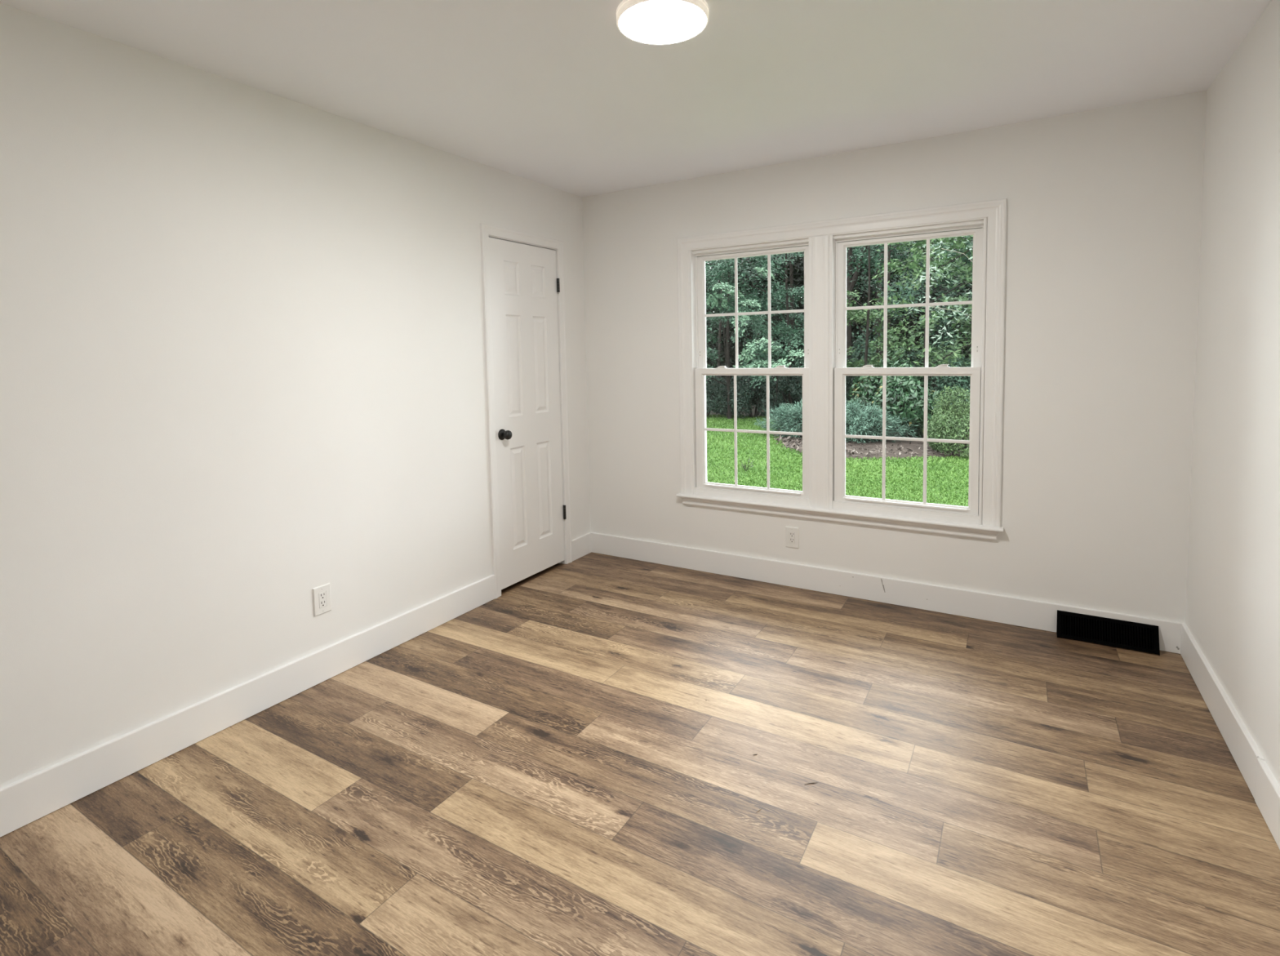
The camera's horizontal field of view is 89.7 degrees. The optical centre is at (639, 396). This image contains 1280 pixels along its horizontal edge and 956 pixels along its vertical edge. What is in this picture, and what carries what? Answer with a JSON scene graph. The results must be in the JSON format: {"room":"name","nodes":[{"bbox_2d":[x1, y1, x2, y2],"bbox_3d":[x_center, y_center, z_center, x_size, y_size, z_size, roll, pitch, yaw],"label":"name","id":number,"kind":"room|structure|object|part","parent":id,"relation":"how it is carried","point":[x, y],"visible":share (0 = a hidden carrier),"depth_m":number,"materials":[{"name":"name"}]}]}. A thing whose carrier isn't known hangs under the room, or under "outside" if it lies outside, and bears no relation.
{"room":"empty bedroom","nodes":[
{"label":"empty bedroom","id":0,"kind":"room"},
{"bbox_2d":[0,2,590,787],"bbox_3d":[-1.463,0.211,2.713,0.120,2.841,4.430,1,5,31],"label":"wall","id":1,"kind":"structure","parent":0,"point":[242,372],"depth_m":2.38,"materials":[{"name":"paint"}]},
{"bbox_2d":[0,532,591,836],"bbox_3d":[-1.397,1.160,2.728,0.015,0.138,4.150,1,5,31],"label":"baseboard","id":2,"kind":"structure","parent":1,"relation":"attached to","point":[28,799],"depth_m":2.39,"materials":[{"name":"paint"}]},
{"bbox_2d":[312,582,331,616],"bbox_3d":[-1.368,0.873,2.772,0.008,0.122,0.079,1,5,31],"label":"wall outlet","id":3,"kind":"object","parent":1,"relation":"attached to","point":[321,594],"visible":1,"depth_m":2.77,"materials":[{"name":"white plastic"}]},
{"bbox_2d":[318,591,326,608],"bbox_3d":[-1.368,0.873,2.772,0.007,0.066,0.033,1,5,31],"label":"receptacle","id":4,"kind":"object","parent":3,"relation":"attached to","point":[322,594],"depth_m":2.77,"materials":[{"name":"white plastic"}]},
{"bbox_2d":[480,222,572,598],"bbox_3d":[-0.665,0.074,3.919,0.017,2.113,0.732,1,5,31],"label":"trim","id":5,"kind":"structure","parent":1,"relation":"attached to","point":[486,230],"depth_m":3.68,"materials":[{"name":"paint"}]},
{"bbox_2d":[488,235,566,589],"bbox_3d":[-0.696,0.094,3.940,0.184,2.072,0.650,1,5,31],"label":"door","id":6,"kind":"structure","parent":1,"relation":"in","point":[525,286],"depth_m":3.91,"materials":[{"name":"paint"}]},
{"bbox_3d":[-0.765,0.218,3.701,0.054,0.054,0.054,1,5,31],"label":"knob","id":7,"kind":"part","parent":6,"relation":"part of","materials":[{"name":"black metal"}]},
{"bbox_2d":[0,0,1271,196],"bbox_3d":[-0.055,-1.250,1.756,3.463,0.150,4.430,1,5,31],"label":"ceiling","id":8,"kind":"structure","parent":0,"point":[552,93],"depth_m":2.37,"materials":[{"name":"paint"}]},
{"bbox_2d":[616,0,708,44],"bbox_3d":[0.070,-1.179,2.004,0.288,0.031,0.288,1,5,31],"label":"ceiling light","id":9,"kind":"object","parent":8,"relation":"in","point":[653,22],"visible":1,"depth_m":1.98,"materials":[{"name":"white glass"}]},
{"bbox_2d":[0,551,1279,955],"bbox_3d":[-0.066,1.335,1.950,3.343,0.150,4.150,1,5,31],"label":"floor","id":10,"kind":"structure","parent":0,"point":[564,763],"depth_m":1.97,"materials":[{"name":"brown wood"}]},
{"bbox_2d":[706,378,968,417],"bbox_3d":[10.154,-0.519,31.965,58.000,0.200,34.000,1,5,31],"label":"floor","id":11,"kind":"structure","parent":0,"point":[753,410],"depth_m":19.55,"materials":[{"name":"plant"}]},
{"bbox_2d":[705,261,717,364],"bbox_3d":[0.396,-3.567,19.939,4.427,8.102,3.169,1,5,31],"label":"broadleaf tree","id":12,"kind":"object","parent":11,"relation":"on","point":[712,334],"visible":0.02,"depth_m":19.52,"materials":[{"name":"green plant"}]},
{"bbox_2d":[706,259,743,413],"bbox_3d":[2.286,-3.652,18.873,3.484,8.348,2.748,2,5,39],"label":"tree","id":13,"kind":"object","parent":11,"relation":"on","point":[714,308],"visible":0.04,"depth_m":18.43,"materials":[{"name":"green plant"}]},
{"bbox_2d":[706,262,754,385],"bbox_3d":[2.006,-5.516,25.843,5.550,11.103,3.880,2,5,35],"label":"tree","id":14,"kind":"object","parent":11,"relation":"on","point":[732,357],"visible":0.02,"depth_m":25.30,"materials":[{"name":"green plant"}]},
{"bbox_2d":[706,266,777,386],"bbox_3d":[4.438,-5.754,30.960,5.604,11.435,4.056,1,5,31],"label":"tree","id":15,"kind":"object","parent":11,"relation":"on","point":[711,267],"visible":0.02,"depth_m":30.47,"materials":[{"name":"green plant"}]},
{"bbox_2d":[705,252,796,389],"bbox_3d":[3.178,-5.374,23.504,5.236,11.102,3.971,1,5,31],"label":"tree","id":16,"kind":"object","parent":11,"relation":"on","point":[716,344],"visible":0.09,"depth_m":23.01,"materials":[{"name":"green plant"}]},
{"bbox_2d":[737,257,804,379],"bbox_3d":[6.849,-5.744,28.951,5.527,11.269,4.138,1,5,31],"label":"tree","id":17,"kind":"object","parent":11,"relation":"on","point":[747,257],"visible":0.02,"depth_m":28.94,"materials":[{"name":"green plant"}]},
{"bbox_2d":[706,246,873,398],"bbox_3d":[4.401,-4.083,19.035,4.724,9.101,3.597,1,5,31],"label":"broadleaf tree","id":18,"kind":"object","parent":11,"relation":"on","point":[781,301],"visible":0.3,"depth_m":18.89,"materials":[{"name":"green plant"}]},
{"bbox_2d":[730,255,861,378],"bbox_3d":[5.903,-5.518,24.794,5.432,11.103,4.104,1,5,31],"label":"tree","id":19,"kind":"object","parent":11,"relation":"on","point":[757,286],"visible":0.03,"depth_m":24.82,"materials":[{"name":"green plant"}]},
{"bbox_2d":[739,247,900,383],"bbox_3d":[6.160,-5.333,22.059,5.541,11.104,3.894,1,4,27],"label":"tree","id":20,"kind":"object","parent":11,"relation":"on","point":[798,269],"visible":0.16,"depth_m":22.21,"materials":[{"name":"green plant"}]},
{"bbox_2d":[789,244,900,407],"bbox_3d":[5.518,-3.990,16.933,3.945,9.167,2.704,2,5,35],"label":"tree","id":21,"kind":"object","parent":11,"relation":"on","point":[851,285],"visible":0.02,"depth_m":16.62,"materials":[{"name":"green plant"}]},
{"bbox_2d":[800,250,906,360],"bbox_3d":[9.747,-5.812,28.807,5.704,11.230,4.163,1,5,31],"label":"tree","id":22,"kind":"object","parent":11,"relation":"on","point":[898,251],"visible":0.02,"depth_m":28.83,"materials":[{"name":"green plant"}]},
{"bbox_2d":[869,244,897,388],"bbox_3d":[7.376,-4.661,19.296,4.382,10.102,2.793,1,5,31],"label":"tree","id":23,"kind":"object","parent":11,"relation":"on","point":[877,349],"visible":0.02,"depth_m":18.89,"materials":[{"name":"green plant"}]},
{"bbox_2d":[846,240,943,385],"bbox_3d":[8.635,-5.505,23.840,5.565,11.103,4.208,1,4,26],"label":"tree","id":24,"kind":"object","parent":11,"relation":"on","point":[894,326],"visible":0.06,"depth_m":23.53,"materials":[{"name":"green plant"}]},
{"bbox_2d":[846,236,972,386],"bbox_3d":[9.041,-5.294,20.692,5.224,11.104,4.492,1,4,25],"label":"tree","id":25,"kind":"object","parent":11,"relation":"on","point":[873,287],"visible":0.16,"depth_m":20.72,"materials":[{"name":"green plant"}]},
{"bbox_2d":[846,238,973,379],"bbox_3d":[6.595,-3.393,15.720,3.547,8.102,2.893,1,5,31],"label":"broadleaf tree","id":26,"kind":"object","parent":11,"relation":"on","point":[890,250],"visible":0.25,"depth_m":15.83,"materials":[{"name":"green plant"}]},
{"bbox_2d":[854,236,968,390],"bbox_3d":[11.375,-5.581,26.664,5.400,11.456,4.038,2,5,38],"label":"tree","id":27,"kind":"object","parent":11,"relation":"on","point":[904,332],"visible":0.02,"depth_m":26.53,"materials":[{"name":"green plant"}]},
{"bbox_2d":[877,235,973,364],"bbox_3d":[7.827,-3.320,14.315,4.778,8.103,2.873,1,5,28],"label":"broadleaf tree","id":28,"kind":"object","parent":11,"relation":"on","point":[891,294],"visible":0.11,"depth_m":14.73,"materials":[{"name":"green plant"}]},
{"bbox_2d":[902,236,973,389],"bbox_3d":[11.327,-5.400,21.577,5.079,11.103,4.108,2,5,40],"label":"tree","id":29,"kind":"object","parent":11,"relation":"on","point":[962,237],"visible":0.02,"depth_m":21.94,"materials":[{"name":"green plant"}]},
{"bbox_2d":[924,236,972,389],"bbox_3d":[10.741,-5.138,18.006,5.186,11.103,4.036,1,5,31],"label":"tree","id":30,"kind":"object","parent":11,"relation":"on","point":[967,351],"visible":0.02,"depth_m":18.77,"materials":[{"name":"green plant"}]},
{"bbox_2d":[582,90,1206,622],"bbox_3d":[1.063,0.093,3.691,3.223,2.841,0.160,1,5,31],"label":"wall","id":31,"kind":"structure","parent":0,"point":[1104,205],"depth_m":3.09,"materials":[{"name":"paint"}]},
{"bbox_2d":[691,238,808,506],"bbox_3d":[0.708,-0.144,3.901,0.826,1.574,0.190,1,5,31],"label":"window","id":32,"kind":"structure","parent":31,"relation":"in","point":[699,257],"depth_m":3.90,"materials":[{"name":"plastic"}]},
{"bbox_3d":[0.667,0.210,3.879,0.722,0.767,0.045,1,5,31],"label":"sash","id":33,"kind":"part","parent":32,"relation":"part of","materials":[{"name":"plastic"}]},
{"bbox_3d":[0.677,-0.498,3.870,0.722,0.738,0.034,1,5,31],"label":"sash","id":34,"kind":"part","parent":32,"relation":"part of","materials":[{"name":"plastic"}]},
{"bbox_2d":[704,375,802,488],"bbox_3d":[0.672,0.209,3.878,0.620,0.674,0.007,1,5,31],"label":"grille","id":35,"kind":"object","parent":32,"relation":"attached to","point":[706,484],"depth_m":3.91,"materials":[{"name":"paint"}]},
{"bbox_2d":[705,254,804,368],"bbox_3d":[0.677,-0.502,3.865,0.626,0.676,0.007,1,5,31],"label":"grille","id":36,"kind":"object","parent":32,"relation":"attached to","point":[724,256],"depth_m":3.89,"materials":[{"name":"paint"}]},
{"bbox_2d":[785,526,799,548],"bbox_3d":[0.889,0.821,3.756,0.079,0.122,0.008,1,5,31],"label":"wall outlet","id":37,"kind":"object","parent":31,"relation":"attached to","point":[792,534],"visible":1,"depth_m":3.75,"materials":[{"name":"white plastic"}]},
{"bbox_2d":[789,531,795,543],"bbox_3d":[0.889,0.821,3.756,0.033,0.066,0.007,1,5,31],"label":"receptacle","id":38,"kind":"object","parent":37,"relation":"attached to","point":[792,534],"depth_m":3.75,"materials":[{"name":"white plastic"}]},
{"bbox_2d":[680,497,998,540],"bbox_3d":[1.024,0.674,3.649,1.764,0.052,0.034,1,5,31],"label":"trim","id":39,"kind":"structure","parent":31,"relation":"attached to","point":[987,535],"depth_m":3.56,"materials":[{"name":"paint"}]},
{"bbox_2d":[675,493,1003,532],"bbox_3d":[1.018,0.640,3.638,1.805,0.016,0.053,1,5,31],"label":"trim","id":40,"kind":"structure","parent":31,"relation":"attached to","point":[939,522],"depth_m":3.54,"materials":[{"name":"paint"}]},
{"bbox_2d":[676,198,1006,527],"bbox_3d":[1.011,-0.169,3.597,1.779,1.604,0.020,1,5,31],"label":"trim","id":41,"kind":"structure","parent":31,"relation":"attached to","point":[820,234],"depth_m":3.56,"materials":[{"name":"paint"}]},
{"bbox_2d":[591,532,1181,653],"bbox_3d":[1.037,1.045,3.682,3.193,0.138,0.016,1,5,31],"label":"baseboard","id":42,"kind":"structure","parent":31,"relation":"attached to","point":[1024,612],"depth_m":3.53,"materials":[{"name":"paint"}]},
{"bbox_2d":[832,217,987,524],"bbox_3d":[1.418,-0.129,3.480,0.826,1.574,0.190,1,5,31],"label":"window","id":43,"kind":"structure","parent":31,"relation":"in","point":[970,514],"depth_m":3.41,"materials":[{"name":"plastic"}]},
{"bbox_2d":[844,375,968,503],"bbox_3d":[1.413,0.225,3.439,0.620,0.674,0.007,1,5,31],"label":"grille","id":44,"kind":"object","parent":43,"relation":"attached to","point":[883,500],"depth_m":3.47,"materials":[{"name":"paint"}]},
{"bbox_3d":[1.407,0.227,3.440,0.722,0.767,0.045,1,5,31],"label":"sash","id":45,"kind":"part","parent":43,"relation":"part of","materials":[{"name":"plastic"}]},
{"bbox_2d":[845,239,972,367],"bbox_3d":[1.417,-0.486,3.426,0.626,0.676,0.007,1,5,31],"label":"grille","id":46,"kind":"object","parent":43,"relation":"attached to","point":[885,242],"depth_m":3.45,"materials":[{"name":"paint"}]},
{"bbox_3d":[1.417,-0.482,3.431,0.722,0.738,0.034,1,5,31],"label":"sash","id":47,"kind":"part","parent":43,"relation":"part of","materials":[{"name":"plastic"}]},
{"bbox_2d":[1056,609,1159,655],"bbox_3d":[2.157,1.087,2.976,0.383,0.114,0.059,1,5,31],"label":"floor vent","id":48,"kind":"object","parent":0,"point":[1131,635],"visible":1,"depth_m":2.98,"materials":[{"name":"black metal"}]},
{"bbox_2d":[1185,0,1279,785],"bbox_3d":[1.412,0.273,1.008,0.120,2.841,4.430,1,5,31],"label":"wall","id":49,"kind":"structure","parent":0,"point":[1233,612],"depth_m":2.19,"materials":[{"name":"paint"}]},
{"bbox_2d":[1180,622,1279,849],"bbox_3d":[1.362,1.220,1.092,0.016,0.143,4.150,1,5,31],"label":"baseboard","id":50,"kind":"structure","parent":49,"relation":"attached to","point":[1262,784],"depth_m":2.13,"materials":[{"name":"paint"}]},
{"label":"outside","id":51,"kind":"structure","parent":0,"visible":0},
{"bbox_2d":[706,413,968,506],"bbox_3d":[2.212,1.098,10.788,26.000,0.200,13.040,1,5,31],"label":"lawn","id":52,"kind":"structure","parent":51,"point":[933,488],"depth_m":9.12,"materials":[{"name":"green plant"}]},
{"bbox_2d":[706,375,741,416],"bbox_3d":[1.752,-0.033,17.282,1.873,1.245,1.572,1,5,31],"label":"shrub","id":53,"kind":"object","parent":52,"relation":"on","point":[713,390],"visible":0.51,"depth_m":16.84,"materials":[{"name":"green plant"}]},
{"bbox_2d":[706,266,774,417],"bbox_3d":[2.011,-1.350,15.028,1.308,4.301,3.416,-2,4,-11],"label":"sapling","id":54,"kind":"object","parent":52,"relation":"on","point":[724,300],"visible":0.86,"depth_m":14.06,"materials":[{"name":"green plant"}]},
{"bbox_2d":[737,457,753,471],"bbox_3d":[1.567,1.001,9.472,0.237,0.206,0.240,1,5,31],"label":"weed","id":55,"kind":"object","parent":52,"relation":"on","point":[749,457],"visible":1,"depth_m":9.47,"materials":[{"name":"green plant"}]},
{"bbox_2d":[705,252,802,418],"bbox_3d":[2.076,-2.567,15.922,3.415,6.602,3.006,1,5,31],"label":"tree","id":56,"kind":"object","parent":52,"relation":"on","point":[726,270],"visible":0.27,"depth_m":15.80,"materials":[{"name":"green plant"}]},
{"bbox_2d":[723,375,786,417],"bbox_3d":[2.963,-0.110,16.799,1.643,1.416,1.449,-1,4,4],"label":"shrub","id":57,"kind":"object","parent":52,"relation":"on","point":[748,395],"visible":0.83,"depth_m":16.49,"materials":[{"name":"green plant"}]},
{"bbox_2d":[726,251,804,408],"bbox_3d":[3.429,-2.303,15.342,2.652,6.102,2.886,1,5,28],"label":"tree","id":58,"kind":"object","parent":52,"relation":"on","point":[788,332],"visible":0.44,"depth_m":15.08,"materials":[{"name":"green plant"}]},
{"bbox_2d":[733,321,804,419],"bbox_3d":[3.263,-0.538,14.526,1.626,2.702,3.030,1,5,31],"label":"sapling","id":59,"kind":"object","parent":52,"relation":"on","point":[744,352],"visible":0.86,"depth_m":13.59,"materials":[{"name":"green plant"}]},
{"bbox_2d":[764,375,802,413],"bbox_3d":[4.002,-0.053,16.189,1.291,1.346,1.473,-3,5,-28],"label":"shrub","id":60,"kind":"object","parent":52,"relation":"on","point":[793,387],"visible":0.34,"depth_m":16.13,"materials":[{"name":"green plant"}]},
{"bbox_2d":[845,354,880,406],"bbox_3d":[4.798,-0.145,14.868,1.518,1.683,1.528,-1,4,-4],"label":"shrub","id":61,"kind":"object","parent":52,"relation":"on","point":[848,384],"visible":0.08,"depth_m":14.73,"materials":[{"name":"green plant"}]},
{"bbox_2d":[774,426,968,459],"bbox_3d":[6.320,0.804,11.764,7.688,0.090,4.511,0,4,17],"label":"mulch bed","id":62,"kind":"object","parent":52,"relation":"on","point":[915,448],"visible":0.17,"depth_m":10.91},
{"bbox_2d":[755,400,802,438],"bbox_3d":[3.266,0.415,12.909,1.637,0.822,1.882,-4,5,-33],"label":"juniper shrub","id":63,"kind":"object","parent":62,"relation":"on","point":[789,420],"visible":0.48,"depth_m":12.70,"materials":[{"name":"green plant"}]},
{"bbox_2d":[799,397,919,443],"bbox_3d":[4.014,0.437,11.954,2.045,0.883,1.707,-2,4,-10],"label":"juniper shrub","id":64,"kind":"object","parent":62,"relation":"on","point":[856,423],"visible":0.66,"depth_m":11.53,"materials":[{"name":"green plant"}]},
{"bbox_2d":[773,429,964,457],"bbox_3d":[6.370,0.767,11.877,7.692,0.157,4.535,0,4,14],"label":"leaf litter","id":65,"kind":"object","parent":62,"relation":"on","point":[779,439],"visible":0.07,"depth_m":10.98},
{"bbox_2d":[846,244,907,416],"bbox_3d":[4.894,-2.006,14.276,2.128,5.602,1.878,1,5,31],"label":"sapling","id":66,"kind":"object","parent":62,"relation":"on","point":[860,314],"visible":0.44,"depth_m":13.95,"materials":[{"name":"green plant"}]},
{"bbox_2d":[847,346,940,430],"bbox_3d":[5.258,-0.123,13.203,1.934,1.855,1.117,1,5,31],"label":"shrub","id":67,"kind":"object","parent":62,"relation":"on","point":[861,390],"visible":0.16,"depth_m":13.18,"materials":[{"name":"green plant"}]},
{"bbox_2d":[871,360,943,437],"bbox_3d":[5.044,0.102,11.952,1.345,1.585,1.256,1,5,31],"label":"shrub","id":68,"kind":"object","parent":62,"relation":"on","point":[905,395],"visible":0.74,"depth_m":11.64,"materials":[{"name":"green plant"}]},
{"bbox_2d":[863,235,973,382],"bbox_3d":[5.889,-2.123,12.087,3.284,6.102,3.023,0,4,11],"label":"broadleaf tree","id":69,"kind":"object","parent":62,"relation":"on","point":[958,243],"visible":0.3,"depth_m":12.36,"materials":[{"name":"green plant"}]},
{"bbox_2d":[906,237,973,344],"bbox_3d":[5.247,-1.248,9.806,2.133,4.703,1.700,1,5,31],"label":"tree","id":70,"kind":"object","parent":62,"relation":"on","point":[937,272],"visible":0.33,"depth_m":10.04,"materials":[{"name":"green plant"}]},
{"bbox_2d":[927,385,969,457],"bbox_3d":[5.221,0.393,10.388,1.083,1.217,1.227,-5,5,-43],"label":"shrub","id":71,"kind":"object","parent":62,"relation":"on","point":[949,420],"visible":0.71,"depth_m":10.36,"materials":[{"name":"green plant"}]},
{"bbox_2d":[928,353,971,431],"bbox_3d":[6.318,-0.001,12.315,1.637,1.689,1.420,1,5,31],"label":"shrub","id":72,"kind":"object","parent":62,"relation":"on","point":[964,382],"visible":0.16,"depth_m":12.13,"materials":[{"name":"green plant"}]}
]}

